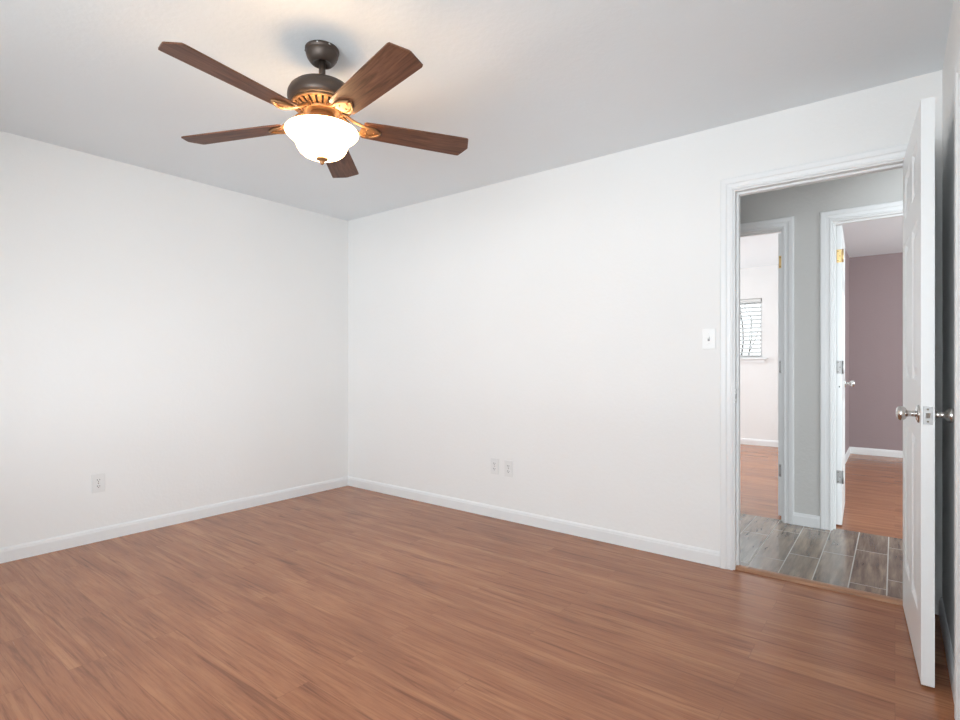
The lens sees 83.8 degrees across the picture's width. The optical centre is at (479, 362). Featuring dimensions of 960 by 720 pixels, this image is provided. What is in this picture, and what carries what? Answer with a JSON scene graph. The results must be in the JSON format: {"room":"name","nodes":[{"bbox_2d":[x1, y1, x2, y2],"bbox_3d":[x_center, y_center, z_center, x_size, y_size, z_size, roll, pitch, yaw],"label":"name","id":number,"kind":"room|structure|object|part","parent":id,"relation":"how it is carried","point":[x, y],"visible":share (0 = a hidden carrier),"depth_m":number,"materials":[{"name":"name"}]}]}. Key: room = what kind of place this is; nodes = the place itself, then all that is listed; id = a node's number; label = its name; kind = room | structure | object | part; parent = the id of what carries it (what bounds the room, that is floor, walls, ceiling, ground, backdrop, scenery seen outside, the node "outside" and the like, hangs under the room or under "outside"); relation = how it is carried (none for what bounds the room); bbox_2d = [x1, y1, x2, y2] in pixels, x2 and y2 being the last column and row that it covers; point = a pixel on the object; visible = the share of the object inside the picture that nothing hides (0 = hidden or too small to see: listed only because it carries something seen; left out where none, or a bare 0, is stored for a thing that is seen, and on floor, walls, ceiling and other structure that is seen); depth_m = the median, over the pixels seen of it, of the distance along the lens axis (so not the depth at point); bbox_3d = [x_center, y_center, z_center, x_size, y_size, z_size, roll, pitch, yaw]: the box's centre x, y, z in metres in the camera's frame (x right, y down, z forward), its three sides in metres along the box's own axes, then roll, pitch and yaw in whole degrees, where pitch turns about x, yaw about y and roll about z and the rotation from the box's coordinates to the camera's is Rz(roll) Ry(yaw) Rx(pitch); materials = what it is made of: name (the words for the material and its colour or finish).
{"room":"empty bedroom","nodes":[
{"label":"empty bedroom","id":0,"kind":"room"},
{"bbox_2d":[0,131,347,547],"bbox_3d":[-2.414,-0.088,3.491,0.115,2.440,3.755,0,0,38],"label":"wall","id":1,"kind":"structure","parent":0,"point":[182,342],"depth_m":3.63,"materials":[{"name":"white paint"}]},
{"bbox_2d":[91,473,104,492],"bbox_3d":[-2.417,0.764,3.386,0.009,0.116,0.072,0,0,38],"label":"electrical outlet","id":2,"kind":"object","parent":1,"relation":"attached to","point":[97,480],"visible":1,"depth_m":3.38,"materials":[{"name":"white plastic"}]},
{"bbox_2d":[0,476,348,563],"bbox_3d":[-2.329,1.091,3.497,0.012,0.083,3.640,0,0,38],"label":"baseboard","id":3,"kind":"structure","parent":1,"relation":"attached to","point":[16,552],"depth_m":3.63,"materials":[{"name":"white wood"}]},
{"bbox_2d":[0,0,953,267],"bbox_3d":[1.544,-1.358,3.621,8.000,0.100,8.815,0,0,38],"label":"ceiling","id":4,"kind":"structure","parent":0,"point":[532,86],"depth_m":2.41,"materials":[{"name":"paint"}]},
{"bbox_2d":[158,40,467,177],"bbox_3d":[-0.662,-1.067,2.195,1.242,0.481,1.234,0,0,38],"label":"ceiling fan","id":5,"kind":"object","parent":4,"relation":"hanging from","point":[322,102],"visible":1,"depth_m":2.13,"materials":[{"name":"brown wood"}]},
{"bbox_3d":[-0.869,-1.000,1.880,0.138,0.031,0.485,0,0,31],"label":"fan blade","id":6,"kind":"part","parent":5,"relation":"part of","materials":[{"name":"brown wood"}]},
{"bbox_3d":[-1.060,-0.989,2.323,0.485,0.031,0.138,-2,0,13],"label":"fan blade","id":7,"kind":"part","parent":5,"relation":"part of","materials":[{"name":"brown wood"}]},
{"bbox_3d":[-0.659,-0.910,2.233,0.299,0.118,0.299,0,0,38],"label":"lamp shade","id":8,"kind":"part","parent":5,"relation":"part of","materials":[{"name":"white glass"}]},
{"bbox_3d":[-0.698,-1.000,2.642,0.138,0.031,0.485,0,0,-5],"label":"fan blade","id":9,"kind":"part","parent":5,"relation":"part of","materials":[{"name":"brown wood"}]},
{"bbox_3d":[-0.388,-1.009,1.925,0.138,0.031,0.485,0,-1,-41],"label":"fan blade","id":10,"kind":"part","parent":5,"relation":"part of","materials":[{"name":"brown wood"}]},
{"bbox_3d":[-0.282,-1.000,2.396,0.485,0.031,0.138,0,0,-23],"label":"fan blade","id":11,"kind":"part","parent":5,"relation":"part of","materials":[{"name":"brown wood"}]},
{"bbox_2d":[0,444,954,719],"bbox_3d":[1.544,1.172,3.621,8.000,0.080,8.815,0,0,38],"label":"floor","id":12,"kind":"structure","parent":0,"point":[345,602],"depth_m":2.34,"materials":[{"name":"laminate"}]},
{"bbox_2d":[735,565,902,605],"bbox_3d":[1.716,1.123,2.719,0.755,0.017,0.066,0,0,38],"label":"threshold strip","id":13,"kind":"object","parent":12,"relation":"on","point":[864,594],"visible":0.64,"depth_m":2.69,"materials":[{"name":"brown wood"}]},
{"bbox_2d":[348,70,941,614],"bbox_3d":[0.460,-0.088,3.710,4.387,2.440,0.115,0,0,38],"label":"wall","id":14,"kind":"structure","parent":0,"point":[550,323],"depth_m":3.50,"materials":[{"name":"white paint"}]},
{"bbox_2d":[491,458,498,474],"bbox_3d":[0.107,0.757,3.905,0.072,0.116,0.009,0,0,38],"label":"electrical outlet","id":15,"kind":"object","parent":14,"relation":"attached to","point":[494,461],"visible":1,"depth_m":3.90,"materials":[{"name":"white plastic"}]},
{"bbox_2d":[504,460,512,476],"bbox_3d":[0.205,0.760,3.829,0.072,0.116,0.009,0,0,38],"label":"electrical outlet","id":16,"kind":"object","parent":14,"relation":"attached to","point":[508,465],"visible":1,"depth_m":3.83,"materials":[{"name":"white plastic"}]},
{"bbox_2d":[348,476,719,567],"bbox_3d":[0.058,1.091,3.941,3.214,0.083,0.012,0,0,38],"label":"baseboard","id":17,"kind":"structure","parent":14,"relation":"attached to","point":[676,550],"depth_m":3.58,"materials":[{"name":"white wood"}]},
{"bbox_2d":[702,329,714,348],"bbox_3d":[1.279,-0.132,2.991,0.070,0.114,0.016,0,0,38],"label":"light switch","id":18,"kind":"object","parent":14,"relation":"attached to","point":[708,335],"visible":1,"depth_m":2.99,"materials":[{"name":"white plastic"}]},
{"bbox_2d":[720,143,908,569],"bbox_3d":[1.723,0.062,2.729,0.904,2.140,0.150,0,0,38],"label":"door frame","id":19,"kind":"structure","parent":14,"relation":"attached to","point":[892,157],"depth_m":2.92,"materials":[{"name":"white wood"}]},
{"bbox_2d":[896,96,953,687],"bbox_3d":[1.758,0.102,2.152,0.168,2.040,0.746,0,0,34],"label":"door","id":20,"kind":"structure","parent":14,"relation":"in","point":[918,413],"depth_m":1.88,"materials":[{"name":"white wood"}]},
{"bbox_3d":[1.542,0.184,1.936,0.058,0.052,0.052,0,0,34],"label":"knob","id":21,"kind":"part","parent":20,"relation":"part of","materials":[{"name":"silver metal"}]},
{"bbox_3d":[1.552,0.184,1.853,0.027,0.062,0.003,0,0,35],"label":"latch plate","id":22,"kind":"part","parent":20,"relation":"part of","materials":[{"name":"silver metal"}]},
{"bbox_3d":[1.633,0.184,1.873,0.058,0.052,0.052,0,0,34],"label":"knob","id":23,"kind":"part","parent":20,"relation":"part of","materials":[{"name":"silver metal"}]},
{"bbox_2d":[740,168,902,515],"bbox_3d":[1.888,-0.088,4.063,7.800,2.440,0.115,0,0,38],"label":"wall","id":24,"kind":"structure","parent":0,"point":[805,203],"depth_m":3.69,"materials":[{"name":"grey paint"}]},
{"bbox_2d":[740,216,793,523],"bbox_3d":[1.850,0.054,4.082,0.966,2.156,0.132,0,0,38],"label":"door frame","id":25,"kind":"structure","parent":24,"relation":"attached to","point":[785,226],"depth_m":3.77,"materials":[{"name":"white wood"}]},
{"bbox_2d":[778,233,780,515],"bbox_3d":[2.434,0.087,4.202,0.044,2.066,0.770,0,0,38],"label":"door","id":26,"kind":"structure","parent":24,"relation":"in","point":[779,234],"depth_m":3.92,"materials":[{"name":"white wood"}]},
{"bbox_2d":[794,512,819,528],"bbox_3d":[2.259,1.091,3.695,0.154,0.083,0.012,0,0,38],"label":"baseboard","id":27,"kind":"structure","parent":24,"relation":"attached to","point":[801,519],"depth_m":3.69,"materials":[{"name":"white wood"}]},
{"bbox_2d":[836,225,854,524],"bbox_3d":[2.719,0.087,3.972,0.100,2.066,0.754,0,0,36],"label":"door","id":28,"kind":"structure","parent":24,"relation":"in","point":[841,383],"depth_m":3.70,"materials":[{"name":"white wood"}]},
{"bbox_3d":[2.919,0.165,4.213,0.058,0.052,0.052,0,0,36],"label":"knob","id":29,"kind":"part","parent":28,"relation":"part of","materials":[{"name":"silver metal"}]},
{"bbox_2d":[820,200,902,529],"bbox_3d":[2.712,0.054,3.413,0.908,2.156,0.132,0,0,38],"label":"door frame","id":30,"kind":"structure","parent":24,"relation":"attached to","point":[829,220],"depth_m":3.62,"materials":[{"name":"white wood"}]},
{"bbox_2d":[740,252,902,450],"bbox_3d":[4.210,-0.088,7.055,8.000,2.440,0.121,0,0,38],"label":"wall","id":31,"kind":"structure","parent":0,"point":[875,281],"depth_m":6.59,"materials":[{"name":"paint"}]},
{"bbox_2d":[740,298,766,362],"bbox_3d":[3.517,-0.438,7.565,0.980,0.880,0.135,0,0,38],"label":"window","id":32,"kind":"structure","parent":31,"relation":"in","point":[742,360],"depth_m":7.33,"materials":[{"name":"white"}]},
{"bbox_2d":[740,298,761,355],"bbox_3d":[3.509,-0.479,7.563,0.846,0.789,0.051,0,0,38],"label":"window blind","id":33,"kind":"object","parent":32,"relation":"attached to","point":[745,301],"visible":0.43,"depth_m":7.38,"materials":[{"name":"white plastic"}]},
{"bbox_3d":[3.505,-0.032,7.549,0.980,0.067,0.095,0,0,38],"label":"sill","id":34,"kind":"part","parent":32,"relation":"part of","materials":[{"name":"white"}]},
{"bbox_2d":[740,438,777,446],"bbox_3d":[2.806,1.091,8.068,4.340,0.083,0.012,0,0,38],"label":"baseboard","id":35,"kind":"structure","parent":31,"relation":"attached to","point":[759,442],"depth_m":7.29,"materials":[{"name":"white wood"}]},
{"bbox_2d":[850,447,902,457],"bbox_3d":[5.927,1.091,5.638,3.350,0.083,0.012,0,0,38],"label":"baseboard","id":36,"kind":"structure","parent":31,"relation":"attached to","point":[853,450],"depth_m":6.49,"materials":[{"name":"white wood"}]},
{"bbox_2d":[845,249,849,463],"bbox_3d":[3.446,-0.088,5.253,0.122,2.440,3.675,0,0,38],"label":"wall","id":37,"kind":"structure","parent":0,"point":[846,253],"depth_m":6.28,"materials":[{"name":"white paint"}]},
{"bbox_2d":[942,0,959,652],"bbox_3d":[0.961,-0.088,0.872,0.115,2.440,3.755,0,0,38],"label":"wall","id":38,"kind":"structure","parent":0,"point":[953,40],"depth_m":2.11,"materials":[{"name":"white paint"}]},
{"bbox_2d":[939,597,953,699],"bbox_3d":[1.792,1.091,2.046,0.012,0.083,0.879,0,0,38],"label":"baseboard","id":39,"kind":"structure","parent":38,"relation":"attached to","point":[949,653],"depth_m":2.04,"materials":[{"name":"white"}]},
{"bbox_2d":[954,44,959,719],"bbox_3d":[0.938,0.095,0.857,0.132,2.074,2.052,0,0,38],"label":"door frame","id":40,"kind":"structure","parent":38,"relation":"attached to","point":[957,65],"depth_m":1.68,"materials":[{"name":"white wood"}]},
{"label":"outside","id":41,"kind":"structure","parent":0,"visible":0},
{"bbox_3d":[2.276,1.432,4.563,26.000,0.100,38.000,0,0,38],"label":"ground","id":42,"kind":"structure","parent":41,"visible":0},
{"bbox_2d":[740,305,759,354],"bbox_3d":[4.620,-0.216,9.807,0.939,3.228,1.439,0,0,-41],"label":"bare tree","id":43,"kind":"object","parent":42,"relation":"on","point":[744,305],"visible":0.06,"depth_m":9.81,"materials":[{"name":"brown plant"}]}
]}

